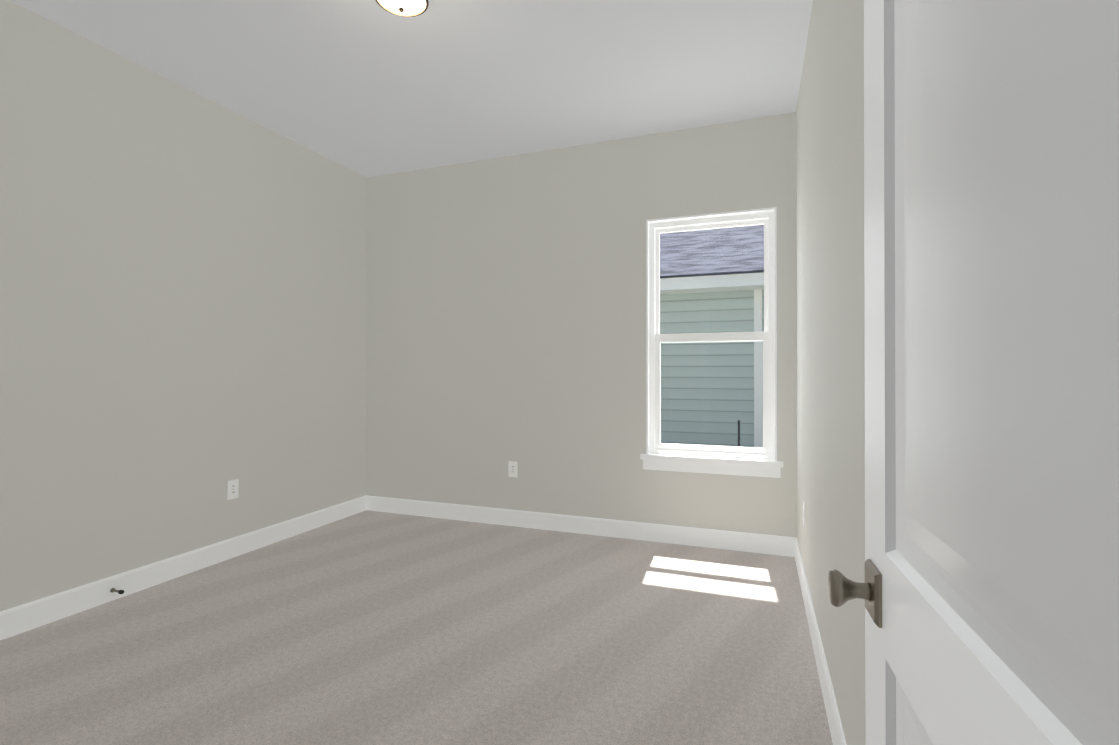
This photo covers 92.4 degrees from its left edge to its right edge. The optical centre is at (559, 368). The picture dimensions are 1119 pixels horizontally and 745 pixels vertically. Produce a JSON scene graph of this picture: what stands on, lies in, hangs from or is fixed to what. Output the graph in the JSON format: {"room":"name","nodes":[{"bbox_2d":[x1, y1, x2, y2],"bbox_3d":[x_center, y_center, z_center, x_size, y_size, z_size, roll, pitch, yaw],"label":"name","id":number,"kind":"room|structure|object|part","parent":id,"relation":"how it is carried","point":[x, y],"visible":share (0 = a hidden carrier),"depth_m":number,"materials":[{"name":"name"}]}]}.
{"room":"empty bedroom","nodes":[
{"label":"empty bedroom","id":0,"kind":"room"},
{"bbox_2d":[0,0,366,611],"bbox_3d":[-2.279,-0.218,2.778,0.150,2.740,3.870,0,0,20],"label":"wall","id":1,"kind":"structure","parent":0,"point":[182,306],"depth_m":2.87,"materials":[{"name":"grey paint"}]},
{"bbox_2d":[110,588,123,593],"bbox_3d":[-2.189,1.100,2.658,0.075,0.022,0.022,0,0,20],"label":"doorstop","id":2,"kind":"object","parent":1,"relation":"attached to","point":[118,591],"visible":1,"depth_m":2.65,"materials":[{"name":"silver metal"}]},
{"bbox_2d":[0,495,366,639],"bbox_3d":[-2.203,1.093,2.745,0.013,0.118,3.570,0,0,20],"label":"baseboard","id":3,"kind":"structure","parent":1,"relation":"attached to","point":[16,620],"depth_m":2.86,"materials":[{"name":"white"}]},
{"bbox_2d":[227,479,238,499],"bbox_3d":[-2.004,0.739,3.296,0.007,0.115,0.070,0,0,20],"label":"outlet","id":4,"kind":"object","parent":1,"relation":"attached to","point":[233,489],"visible":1,"depth_m":3.29,"materials":[{"name":"white plastic"}]},
{"bbox_2d":[10,0,812,177],"bbox_3d":[-0.683,-1.650,2.197,3.552,0.120,3.870,0,0,20],"label":"ceiling","id":5,"kind":"structure","parent":0,"point":[368,88],"depth_m":2.81,"materials":[{"name":"white paint"}]},
{"bbox_2d":[375,0,428,16],"bbox_3d":[-0.644,-1.523,2.188,0.228,0.135,0.228,0,0,20],"label":"dome ceiling light","id":6,"kind":"object","parent":5,"relation":"attached to","point":[413,7],"depth_m":2.19,"materials":[{"name":"white glass"}]},
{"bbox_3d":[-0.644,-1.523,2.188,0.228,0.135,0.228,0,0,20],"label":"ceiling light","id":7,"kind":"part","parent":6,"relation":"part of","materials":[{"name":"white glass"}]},
{"bbox_2d":[0,510,832,744],"bbox_3d":[-0.712,1.200,2.106,3.652,0.100,4.140,0,0,20],"label":"floor","id":8,"kind":"structure","parent":0,"point":[366,627],"depth_m":2.19,"materials":[{"name":"carpet"}]},
{"bbox_2d":[366,112,796,537],"bbox_3d":[-0.041,-0.213,3.937,3.252,2.740,0.150,0,0,20],"label":"wall","id":9,"kind":"structure","parent":0,"point":[505,309],"depth_m":3.87,"materials":[{"name":"grey paint"}]},
{"bbox_2d":[508,461,516,477],"bbox_3d":[-0.344,0.741,3.961,0.070,0.115,0.007,0,0,20],"label":"outlet","id":10,"kind":"object","parent":9,"relation":"attached to","point":[512,469],"visible":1,"depth_m":3.96,"materials":[{"name":"white plastic"}]},
{"bbox_2d":[366,495,794,556],"bbox_3d":[-0.069,1.098,3.856,3.226,0.118,0.013,0,0,20],"label":"baseboard","id":11,"kind":"structure","parent":9,"relation":"attached to","point":[736,541],"depth_m":3.73,"materials":[{"name":"white wood"}]},
{"bbox_2d":[640,207,782,477],"bbox_3d":[0.994,-0.182,3.551,0.888,1.715,0.200,0,0,20],"label":"window","id":12,"kind":"structure","parent":9,"relation":"in","point":[765,336],"depth_m":3.52,"materials":[{"name":"white plastic"}]},
{"bbox_2d":[796,0,865,744],"bbox_3d":[0.884,-0.223,1.525,0.150,2.740,4.040,0,0,20],"label":"wall","id":13,"kind":"structure","parent":0,"point":[830,332],"depth_m":1.70,"materials":[{"name":"grey paint"}]},
{"bbox_2d":[803,501,804,526],"bbox_3d":[1.252,0.742,2.748,0.007,0.115,0.070,0,0,20],"label":"outlet","id":14,"kind":"object","parent":13,"relation":"attached to","point":[804,513],"visible":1,"depth_m":2.73,"materials":[{"name":"white plastic"}]},
{"bbox_2d":[795,538,846,744],"bbox_3d":[0.865,1.089,1.703,0.013,0.118,3.410,0,0,20],"label":"baseboard","id":15,"kind":"structure","parent":13,"relation":"attached to","point":[835,724],"depth_m":1.96,"materials":[{"name":"white"}]},
{"bbox_2d":[828,0,1118,744],"bbox_3d":[0.305,0.116,0.370,0.133,2.030,0.829,0,0,20],"label":"door","id":16,"kind":"structure","parent":13,"relation":"in","point":[988,590],"depth_m":0.41,"materials":[{"name":"white wood"}]},
{"label":"outside","id":17,"kind":"structure","parent":0,"visible":0},
{"bbox_3d":[7.032,1.395,20.647,55.000,0.260,36.110,0,0,20],"label":"ground","id":18,"kind":"structure","parent":17,"visible":0},
{"bbox_2d":[660,290,763,447],"bbox_3d":[0.049,0.053,11.665,16.090,2.350,7.000,0,0,20],"label":"neighbor house","id":19,"kind":"structure","parent":18,"relation":"on","point":[685,358],"depth_m":7.22,"materials":[{"name":"green"}]},
{"bbox_2d":[660,224,763,277],"bbox_3d":[0.056,-2.193,11.666,16.910,2.054,7.890,0,0,20],"label":"neighbor roof","id":20,"kind":"structure","parent":19,"relation":"on","point":[727,246],"depth_m":7.68,"materials":[{"name":"grey"}]},
{"bbox_2d":[660,272,763,447],"bbox_3d":[-1.231,0.014,8.182,16.890,2.400,0.419,0,0,20],"label":"trim","id":21,"kind":"structure","parent":19,"relation":"attached to","point":[682,284],"depth_m":6.94,"materials":[{"name":"white wood"}]},
{"bbox_2d":[738,420,739,446],"bbox_3d":[2.049,0.896,6.132,0.024,0.620,0.024,0,0,20],"label":"stake","id":22,"kind":"object","parent":18,"relation":"on","point":[738,433],"depth_m":6.12,"materials":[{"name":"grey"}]}
]}

